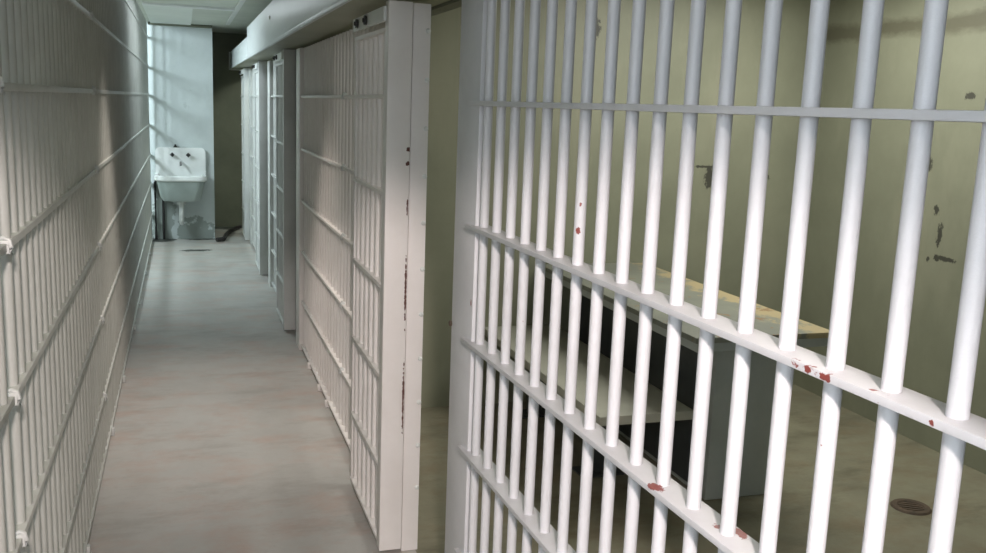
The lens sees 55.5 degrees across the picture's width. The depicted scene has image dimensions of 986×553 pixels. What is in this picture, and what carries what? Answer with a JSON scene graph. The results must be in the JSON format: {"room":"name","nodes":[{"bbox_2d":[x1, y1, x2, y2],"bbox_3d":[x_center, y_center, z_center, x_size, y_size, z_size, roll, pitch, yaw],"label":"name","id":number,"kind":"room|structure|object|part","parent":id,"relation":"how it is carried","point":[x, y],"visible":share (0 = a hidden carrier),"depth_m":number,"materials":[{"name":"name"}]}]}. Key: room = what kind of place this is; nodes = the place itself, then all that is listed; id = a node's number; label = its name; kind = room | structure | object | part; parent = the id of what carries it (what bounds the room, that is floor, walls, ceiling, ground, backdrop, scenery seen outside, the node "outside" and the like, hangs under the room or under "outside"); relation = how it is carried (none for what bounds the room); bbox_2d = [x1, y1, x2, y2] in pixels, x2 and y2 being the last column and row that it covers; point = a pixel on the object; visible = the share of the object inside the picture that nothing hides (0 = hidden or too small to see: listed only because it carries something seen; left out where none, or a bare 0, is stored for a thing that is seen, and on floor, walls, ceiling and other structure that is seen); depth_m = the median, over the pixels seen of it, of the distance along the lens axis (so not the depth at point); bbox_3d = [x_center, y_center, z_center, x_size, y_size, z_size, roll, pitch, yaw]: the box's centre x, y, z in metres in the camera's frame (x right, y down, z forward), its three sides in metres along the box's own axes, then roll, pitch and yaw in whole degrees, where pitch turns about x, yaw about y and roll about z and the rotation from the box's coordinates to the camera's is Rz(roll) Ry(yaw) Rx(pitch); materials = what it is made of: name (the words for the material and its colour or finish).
{"room":"prison interior","nodes":[
{"label":"prison interior","id":0,"kind":"room"},
{"bbox_2d":[147,23,214,238],"bbox_3d":[-4.572,-1.718,10.557,2.730,2.600,0.160,-1,11,-18],"label":"wall","id":1,"kind":"structure","parent":0,"point":[180,60],"depth_m":10.76,"materials":[{"name":"white paint"}]},
{"bbox_2d":[154,181,164,239],"bbox_3d":[-3.835,-0.767,10.781,0.115,0.708,0.185,-1,11,-18],"label":"supply pipe","id":2,"kind":"object","parent":1,"relation":"attached to","point":[163,202],"visible":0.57,"depth_m":10.86,"materials":[{"name":"black metal"}]},
{"bbox_2d":[143,5,192,24],"bbox_3d":[-3.280,-2.643,9.510,0.430,0.013,2.240,-1,11,-18],"label":"ceiling light","id":3,"kind":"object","parent":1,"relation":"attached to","point":[156,14],"depth_m":9.35,"materials":[{"name":"white plastic"}]},
{"bbox_2d":[147,22,211,27],"bbox_3d":[-3.523,-2.833,10.565,0.690,0.031,0.070,-1,11,-18],"label":"trim","id":4,"kind":"structure","parent":1,"relation":"attached to","point":[149,23],"depth_m":10.56,"materials":[{"name":"white paint"}]},
{"bbox_2d":[154,144,206,224],"bbox_3d":[-3.558,-1.032,10.699,0.570,0.921,0.444,-1,11,-18],"label":"sink","id":5,"kind":"object","parent":1,"relation":"attached to","point":[180,175],"visible":1,"depth_m":10.74,"materials":[{"name":"white ceramic"}]},
{"bbox_2d":[157,181,204,201],"bbox_3d":[-3.556,-0.971,10.698,0.524,0.249,0.370,-1,11,-18],"label":"basin","id":6,"kind":"object","parent":5,"relation":"in","point":[173,191],"depth_m":10.56,"materials":[{"name":"white ceramic"}]},
{"bbox_2d":[155,147,205,175],"bbox_3d":[-3.608,-1.306,10.838,0.550,0.365,0.054,-1,11,-18],"label":"backsplash","id":7,"kind":"structure","parent":1,"relation":"attached to","point":[165,164],"depth_m":10.81,"materials":[{"name":"white ceramic"}]},
{"bbox_2d":[137,0,271,33],"bbox_3d":[0.082,-1.790,5.116,4.200,0.120,15.350,-1,11,-18],"label":"ceiling","id":8,"kind":"structure","parent":0,"point":[250,9],"depth_m":9.05,"materials":[{"name":"white paint"}]},
{"bbox_2d":[142,2,234,10],"bbox_3d":[-2.736,-2.426,8.436,0.790,0.019,0.120,-1,11,-18],"label":"trim","id":9,"kind":"structure","parent":8,"relation":"attached to","point":[143,3],"depth_m":8.40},
{"bbox_2d":[226,0,245,24],"bbox_3d":[-1.983,-2.225,7.481,0.040,0.019,6.000,-1,11,-18],"label":"trim","id":10,"kind":"structure","parent":8,"relation":"attached to","point":[241,2],"depth_m":8.62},
{"bbox_2d":[212,32,246,226],"bbox_3d":[-1.963,-1.973,12.542,3.470,2.600,0.150,-1,11,-18],"label":"wall","id":11,"kind":"structure","parent":0,"point":[226,82],"depth_m":12.01,"materials":[{"name":"beige paint"}]},
{"bbox_2d":[431,0,461,15],"bbox_3d":[-0.682,-1.480,4.870,0.058,0.460,14.650,-1,11,-18],"label":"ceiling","id":12,"kind":"structure","parent":0,"point":[452,4],"depth_m":3.28,"materials":[{"name":"beige paint"}]},
{"bbox_2d":[229,37,268,69],"bbox_3d":[-2.609,-2.375,10.115,0.310,0.220,3.360,-1,11,-18],"label":"housing","id":13,"kind":"object","parent":12,"relation":"attached to","point":[238,60],"visible":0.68,"depth_m":9.81,"materials":[{"name":"paint"}]},
{"bbox_2d":[239,68,249,239],"bbox_3d":[-2.950,-1.455,11.122,0.096,1.977,0.628,-2,11,-22],"label":"gate","id":14,"kind":"object","parent":13,"relation":"hanging from","point":[245,78],"visible":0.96,"depth_m":10.91,"materials":[{"name":"metal"}]},
{"bbox_3d":[-2.604,-2.279,10.130,0.294,0.006,3.350,-1,11,-18],"label":"soffit plate","id":15,"kind":"part","parent":13,"relation":"part of","materials":[{"name":"white metal"}]},
{"bbox_2d":[252,61,267,273],"bbox_3d":[-2.252,-1.048,9.012,0.096,1.977,0.648,-2,11,-22],"label":"gate","id":16,"kind":"object","parent":13,"relation":"hanging from","point":[260,76],"visible":0.97,"depth_m":8.78,"materials":[{"name":"metal"}]},
{"bbox_2d":[247,0,449,59],"bbox_3d":[-0.343,-1.096,3.257,0.308,0.280,11.290,-1,11,-18],"label":"housing","id":17,"kind":"object","parent":12,"relation":"attached to","point":[283,24],"visible":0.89,"depth_m":4.95,"materials":[{"name":"paint"}]},
{"bbox_2d":[272,49,295,329],"bbox_3d":[-1.554,-0.642,6.901,0.096,1.977,0.648,-2,11,-22],"label":"gate","id":18,"kind":"object","parent":17,"relation":"hanging from","point":[285,95],"visible":1,"depth_m":6.70,"materials":[{"name":"metal"}]},
{"bbox_3d":[-1.539,-1.572,6.721,0.011,0.050,0.570,-1,11,-18],"label":"hanger plate","id":19,"kind":"part","parent":18,"relation":"part of","materials":[{"name":"white metal"}]},
{"bbox_3d":[-1.567,-0.317,6.977,0.045,0.015,0.565,-1,11,-18],"label":"rail","id":20,"kind":"part","parent":18,"relation":"part of","materials":[{"name":"metal"}]},
{"bbox_3d":[-1.580,0.012,7.036,0.045,0.015,0.565,-1,11,-18],"label":"rail","id":21,"kind":"part","parent":18,"relation":"part of","materials":[{"name":"metal"}]},
{"bbox_3d":[-1.591,0.302,7.088,0.045,0.015,0.565,-1,11,-18],"label":"rail","id":22,"kind":"part","parent":18,"relation":"part of","materials":[{"name":"metal"}]},
{"bbox_2d":[350,0,412,550],"bbox_3d":[-0.474,-0.013,3.632,0.096,1.977,0.688,-2,11,-22],"label":"gate","id":23,"kind":"object","parent":17,"relation":"hanging from","point":[383,57],"visible":1,"depth_m":3.45,"materials":[{"name":"white metal"}]},
{"bbox_3d":[-0.511,0.931,3.819,0.045,0.015,0.605,-1,11,-18],"label":"rail","id":24,"kind":"part","parent":23,"relation":"part of","materials":[{"name":"white metal"}]},
{"bbox_3d":[-0.500,0.641,3.767,0.045,0.015,0.605,-1,11,-18],"label":"rail","id":25,"kind":"part","parent":23,"relation":"part of","materials":[{"name":"white metal"}]},
{"bbox_3d":[-0.487,0.312,3.708,0.045,0.015,0.605,-1,11,-18],"label":"rail","id":26,"kind":"part","parent":23,"relation":"part of","materials":[{"name":"white metal"}]},
{"bbox_3d":[-0.474,-0.018,3.649,0.045,0.015,0.605,-1,11,-18],"label":"rail","id":27,"kind":"part","parent":23,"relation":"part of","materials":[{"name":"white metal"}]},
{"bbox_3d":[-0.461,-0.347,3.590,0.045,0.015,0.605,-1,11,-18],"label":"rail","id":28,"kind":"part","parent":23,"relation":"part of","materials":[{"name":"white metal"}]},
{"bbox_3d":[-0.449,-0.677,3.530,0.045,0.015,0.605,-1,11,-18],"label":"rail","id":29,"kind":"part","parent":23,"relation":"part of","materials":[{"name":"white metal"}]},
{"bbox_3d":[-0.440,-0.898,3.491,0.045,0.015,0.605,-1,11,-18],"label":"rail","id":30,"kind":"part","parent":23,"relation":"part of","materials":[{"name":"white metal"}]},
{"bbox_3d":[-0.459,-0.943,3.452,0.011,0.050,0.610,-1,11,-18],"label":"hanger plate","id":31,"kind":"part","parent":23,"relation":"part of","materials":[{"name":"white metal"}]},
{"bbox_2d":[400,3,430,550],"bbox_3d":[-0.283,0.049,3.375,0.063,1.990,0.057,-1,11,-18],"label":"door frame","id":32,"kind":"structure","parent":12,"relation":"attached to","point":[421,29],"depth_m":3.34,"materials":[{"name":"beige paint"}]},
{"bbox_2d":[88,226,985,552],"bbox_3d":[-0.990,0.743,5.330,6.200,0.120,15.500,-1,11,-18],"label":"floor","id":33,"kind":"structure","parent":0,"point":[225,440],"depth_m":4.43,"materials":[{"name":"grey paint"}]},
{"bbox_2d":[0,76,28,552],"bbox_3d":[-0.711,0.228,0.983,0.054,2.447,2.234,-1,11,-18],"label":"bars","id":34,"kind":"object","parent":33,"relation":"in","point":[11,541],"visible":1,"depth_m":1.99,"materials":[{"name":"grey paint"}]},
{"bbox_3d":[-0.713,0.135,0.965,0.042,0.018,2.234,-1,11,-18],"label":"rail","id":35,"kind":"part","parent":34,"relation":"part of","materials":[{"name":"white metal"}]},
{"bbox_3d":[-0.726,0.464,1.024,0.042,0.018,2.234,-1,11,-18],"label":"rail","id":36,"kind":"part","parent":34,"relation":"part of","materials":[{"name":"white metal"}]},
{"bbox_3d":[-0.739,0.789,1.082,0.042,0.018,2.234,-1,11,-18],"label":"rail","id":37,"kind":"part","parent":34,"relation":"part of","materials":[{"name":"white metal"}]},
{"bbox_2d":[0,0,107,552],"bbox_3d":[-1.397,-0.171,3.057,0.054,2.447,2.194,-1,11,-18],"label":"bars","id":38,"kind":"object","parent":33,"relation":"in","point":[52,319],"visible":0.95,"depth_m":2.70,"materials":[{"name":"grey paint"}]},
{"bbox_3d":[-1.386,-0.594,2.979,0.042,0.018,2.194,-1,11,-18],"label":"rail","id":39,"kind":"part","parent":38,"relation":"part of","materials":[{"name":"white metal"}]},
{"bbox_3d":[-1.411,0.065,3.097,0.042,0.018,2.194,-1,11,-18],"label":"rail","id":40,"kind":"part","parent":38,"relation":"part of","materials":[{"name":"white metal"}]},
{"bbox_3d":[-1.399,-0.264,3.038,0.042,0.018,2.194,-1,11,-18],"label":"rail","id":41,"kind":"part","parent":38,"relation":"part of","materials":[{"name":"white metal"}]},
{"bbox_3d":[-1.424,0.390,3.156,0.042,0.018,2.194,-1,11,-18],"label":"rail","id":42,"kind":"part","parent":38,"relation":"part of","materials":[{"name":"white metal"}]},
{"bbox_3d":[-1.374,-0.899,2.924,0.042,0.018,2.194,-1,11,-18],"label":"rail","id":43,"kind":"part","parent":38,"relation":"part of","materials":[{"name":"white metal"}]},
{"bbox_3d":[-1.438,0.739,3.218,0.042,0.018,2.194,-1,11,-18],"label":"rail","id":44,"kind":"part","parent":38,"relation":"part of","materials":[{"name":"white metal"}]},
{"bbox_3d":[-1.448,0.999,3.265,0.042,0.018,2.194,-1,11,-18],"label":"rail","id":45,"kind":"part","parent":38,"relation":"part of","materials":[{"name":"white metal"}]},
{"bbox_2d":[89,0,131,451],"bbox_3d":[-2.076,-0.566,5.112,0.053,2.447,2.194,-1,11,-18],"label":"bars","id":46,"kind":"object","parent":33,"relation":"in","point":[106,44],"visible":0.83,"depth_m":4.87,"materials":[{"name":"grey paint"}]},
{"bbox_3d":[-2.053,-1.294,4.979,0.042,0.018,2.194,-1,11,-18],"label":"rail","id":47,"kind":"part","parent":46,"relation":"part of","materials":[{"name":"white metal"}]},
{"bbox_3d":[-2.065,-0.989,5.034,0.042,0.018,2.194,-1,11,-18],"label":"rail","id":48,"kind":"part","parent":46,"relation":"part of","materials":[{"name":"white metal"}]},
{"bbox_3d":[-2.078,-0.660,5.093,0.042,0.018,2.194,-1,11,-18],"label":"rail","id":49,"kind":"part","parent":46,"relation":"part of","materials":[{"name":"white metal"}]},
{"bbox_3d":[-2.091,-0.330,5.152,0.042,0.018,2.194,-1,11,-18],"label":"rail","id":50,"kind":"part","parent":46,"relation":"part of","materials":[{"name":"white metal"}]},
{"bbox_3d":[-2.103,-0.006,5.210,0.042,0.018,2.194,-1,11,-18],"label":"rail","id":51,"kind":"part","parent":46,"relation":"part of","materials":[{"name":"white metal"}]},
{"bbox_3d":[-2.117,0.343,5.273,0.042,0.018,2.194,-1,11,-18],"label":"rail","id":52,"kind":"part","parent":46,"relation":"part of","materials":[{"name":"white metal"}]},
{"bbox_3d":[-2.127,0.604,5.320,0.042,0.018,2.194,-1,11,-18],"label":"rail","id":53,"kind":"part","parent":46,"relation":"part of","materials":[{"name":"white metal"}]},
{"bbox_2d":[120,0,143,334],"bbox_3d":[-2.755,-0.961,7.167,0.053,2.447,2.194,-1,11,-18],"label":"bars","id":54,"kind":"object","parent":33,"relation":"in","point":[127,7],"visible":0.87,"depth_m":6.97,"materials":[{"name":"grey paint"}]},
{"bbox_3d":[-2.732,-1.690,7.034,0.042,0.018,2.194,-1,11,-18],"label":"rail","id":55,"kind":"part","parent":54,"relation":"part of","materials":[{"name":"white metal"}]},
{"bbox_3d":[-2.720,-2.004,6.978,0.042,0.018,2.194,-1,11,-18],"label":"rail","id":56,"kind":"part","parent":54,"relation":"part of","materials":[{"name":"white metal"}]},
{"bbox_3d":[-2.744,-1.385,7.089,0.042,0.018,2.194,-1,11,-18],"label":"rail","id":57,"kind":"part","parent":54,"relation":"part of","materials":[{"name":"white metal"}]},
{"bbox_3d":[-2.757,-1.055,7.148,0.042,0.018,2.194,-1,11,-18],"label":"rail","id":58,"kind":"part","parent":54,"relation":"part of","materials":[{"name":"white metal"}]},
{"bbox_3d":[-2.770,-0.726,7.207,0.042,0.018,2.194,-1,11,-18],"label":"rail","id":59,"kind":"part","parent":54,"relation":"part of","materials":[{"name":"white metal"}]},
{"bbox_3d":[-2.782,-0.401,7.265,0.042,0.018,2.194,-1,11,-18],"label":"rail","id":60,"kind":"part","parent":54,"relation":"part of","materials":[{"name":"white metal"}]},
{"bbox_3d":[-2.796,-0.052,7.328,0.042,0.018,2.194,-1,11,-18],"label":"rail","id":61,"kind":"part","parent":54,"relation":"part of","materials":[{"name":"white metal"}]},
{"bbox_3d":[-2.806,0.209,7.375,0.042,0.018,2.194,-1,11,-18],"label":"rail","id":62,"kind":"part","parent":54,"relation":"part of","materials":[{"name":"white metal"}]},
{"bbox_2d":[136,0,152,277],"bbox_3d":[-3.505,-1.398,9.436,0.053,2.447,2.654,-1,11,-18],"label":"bars","id":63,"kind":"object","parent":33,"relation":"in","point":[141,23],"visible":0.87,"depth_m":9.18,"materials":[{"name":"grey paint"}]},
{"bbox_3d":[-3.470,-2.441,9.247,0.042,0.018,2.654,-1,11,-18],"label":"rail","id":64,"kind":"part","parent":63,"relation":"part of","materials":[{"name":"white metal"}]},
{"bbox_3d":[-3.520,-1.163,9.477,0.042,0.018,2.654,-1,11,-18],"label":"rail","id":65,"kind":"part","parent":63,"relation":"part of","materials":[{"name":"white metal"}]},
{"bbox_3d":[-3.532,-0.838,9.535,0.042,0.018,2.654,-1,11,-18],"label":"rail","id":66,"kind":"part","parent":63,"relation":"part of","materials":[{"name":"white metal"}]},
{"bbox_3d":[-3.546,-0.489,9.598,0.042,0.018,2.654,-1,11,-18],"label":"rail","id":67,"kind":"part","parent":63,"relation":"part of","materials":[{"name":"white metal"}]},
{"bbox_3d":[-3.556,-0.228,9.645,0.042,0.018,2.654,-1,11,-18],"label":"rail","id":68,"kind":"part","parent":63,"relation":"part of","materials":[{"name":"white metal"}]},
{"bbox_2d":[216,225,241,241],"bbox_3d":[-3.211,-0.530,11.434,0.109,0.052,1.214,1,10,-5],"label":"pipe","id":69,"kind":"object","parent":33,"relation":"on","point":[218,239],"visible":1,"depth_m":11.25,"materials":[{"name":"black metal"}]},
{"bbox_2d":[248,68,257,249],"bbox_3d":[-2.464,-1.194,9.855,0.060,1.980,2.040,-1,11,-18],"label":"bars","id":70,"kind":"object","parent":33,"relation":"in","point":[250,71],"visible":0.17,"depth_m":10.57,"materials":[{"name":"paint"}]},
{"bbox_2d":[267,59,282,291],"bbox_3d":[-1.719,-0.760,7.599,0.060,1.980,1.770,-1,11,-18],"label":"bars","id":71,"kind":"object","parent":33,"relation":"in","point":[271,69],"visible":0.17,"depth_m":8.20,"materials":[{"name":"paint"}]},
{"bbox_2d":[296,22,384,448],"bbox_3d":[-0.819,-0.236,4.871,0.063,1.980,3.110,-1,11,-18],"label":"bars","id":72,"kind":"object","parent":33,"relation":"in","point":[325,69],"visible":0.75,"depth_m":5.14,"materials":[{"name":"beige paint"}]},
{"bbox_3d":[-0.807,0.426,4.896,0.050,0.014,2.910,-1,11,-18],"label":"rail","id":73,"kind":"part","parent":72,"relation":"part of","materials":[{"name":"white metal"}]},
{"bbox_3d":[-0.818,0.722,4.949,0.050,0.014,2.910,-1,11,-18],"label":"rail","id":74,"kind":"part","parent":72,"relation":"part of","materials":[{"name":"white metal"}]},
{"bbox_3d":[-0.794,0.097,4.836,0.050,0.014,2.910,-1,11,-18],"label":"rail","id":75,"kind":"part","parent":72,"relation":"part of","materials":[{"name":"white metal"}]},
{"bbox_3d":[-0.781,-0.233,4.777,0.050,0.014,2.910,-1,11,-18],"label":"rail","id":76,"kind":"part","parent":72,"relation":"part of","materials":[{"name":"white metal"}]},
{"bbox_3d":[-0.768,-0.562,4.718,0.050,0.014,2.910,-1,11,-18],"label":"rail","id":77,"kind":"part","parent":72,"relation":"part of","materials":[{"name":"white metal"}]},
{"bbox_3d":[-0.756,-0.891,4.659,0.050,0.014,2.910,-1,11,-18],"label":"rail","id":78,"kind":"part","parent":72,"relation":"part of","materials":[{"name":"white metal"}]},
{"bbox_2d":[485,324,692,477],"bbox_3d":[0.380,0.639,4.594,0.430,0.450,1.578,-1,11,-18],"label":"bench","id":79,"kind":"object","parent":33,"relation":"on","point":[654,395],"visible":0.32,"depth_m":4.32,"materials":[{"name":"paint"}]},
{"bbox_3d":[0.233,0.556,5.136,0.210,0.410,0.130,-1,11,-18],"label":"leg","id":80,"kind":"part","parent":79,"relation":"part of","materials":[{"name":"grey paint"}]},
{"bbox_3d":[0.387,0.437,4.558,0.430,0.040,1.578,-1,11,-18],"label":"seat","id":81,"kind":"part","parent":79,"relation":"part of","materials":[{"name":"paint"}]},
{"bbox_3d":[0.495,0.709,4.342,0.210,0.410,0.130,-1,11,-18],"label":"leg","id":82,"kind":"part","parent":79,"relation":"part of","materials":[{"name":"grey paint"}]},
{"bbox_2d":[545,262,828,499],"bbox_3d":[0.818,0.471,4.626,0.650,0.799,1.728,-1,11,-18],"label":"table","id":83,"kind":"object","parent":33,"relation":"on","point":[767,320],"visible":0.37,"depth_m":4.14,"materials":[{"name":"paint"}]},
{"bbox_3d":[0.698,0.465,4.742,0.014,0.704,1.420,-1,11,-18],"label":"panel","id":84,"kind":"part","parent":83,"relation":"part of","materials":[{"name":"grey paint"}]},
{"bbox_2d":[445,0,985,552],"bbox_3d":[0.450,0.448,1.311,0.062,1.990,3.379,-1,11,-20],"label":"bars","id":85,"kind":"object","parent":33,"relation":"in","point":[466,460],"visible":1,"depth_m":1.67,"materials":[{"name":"white paint"}]},
{"bbox_3d":[0.449,1.117,1.360,0.060,0.012,3.230,-1,11,-20],"label":"rail","id":86,"kind":"part","parent":85,"relation":"part of","materials":[{"name":"white metal"}]},
{"bbox_3d":[0.462,0.796,1.302,0.060,0.012,3.230,-1,11,-20],"label":"rail","id":87,"kind":"part","parent":85,"relation":"part of","materials":[{"name":"white metal"}]},
{"bbox_3d":[0.474,0.471,1.244,0.060,0.012,3.230,-1,11,-20],"label":"rail","id":88,"kind":"part","parent":85,"relation":"part of","materials":[{"name":"white metal"}]},
{"bbox_3d":[0.487,0.144,1.185,0.060,0.012,3.230,-1,11,-20],"label":"rail","id":89,"kind":"part","parent":85,"relation":"part of","materials":[{"name":"white metal"}]},
{"bbox_3d":[0.500,-0.194,1.124,0.060,0.012,3.230,-1,11,-20],"label":"rail","id":90,"kind":"part","parent":85,"relation":"part of","materials":[{"name":"white metal"}]},
{"bbox_2d":[890,498,931,515],"bbox_3d":[1.830,1.007,4.107,0.170,0.008,0.170,-1,11,-18],"label":"floor drain","id":91,"kind":"object","parent":33,"relation":"on","point":[908,506],"visible":1,"depth_m":4.10,"materials":[{"name":"metal"}]},
{"bbox_2d":[421,0,830,407],"bbox_3d":[0.624,-0.505,5.355,2.770,2.450,0.100,-1,11,-18],"label":"wall partition","id":92,"kind":"structure","parent":0,"point":[445,38],"depth_m":5.30,"materials":[{"name":"beige paint"}]},
{"bbox_2d":[794,0,985,473],"bbox_3d":[1.984,-0.625,5.888,0.150,2.600,15.200,-1,11,-18],"label":"wall","id":93,"kind":"structure","parent":0,"point":[962,81],"depth_m":5.03,"materials":[{"name":"beige paint"}]}
]}

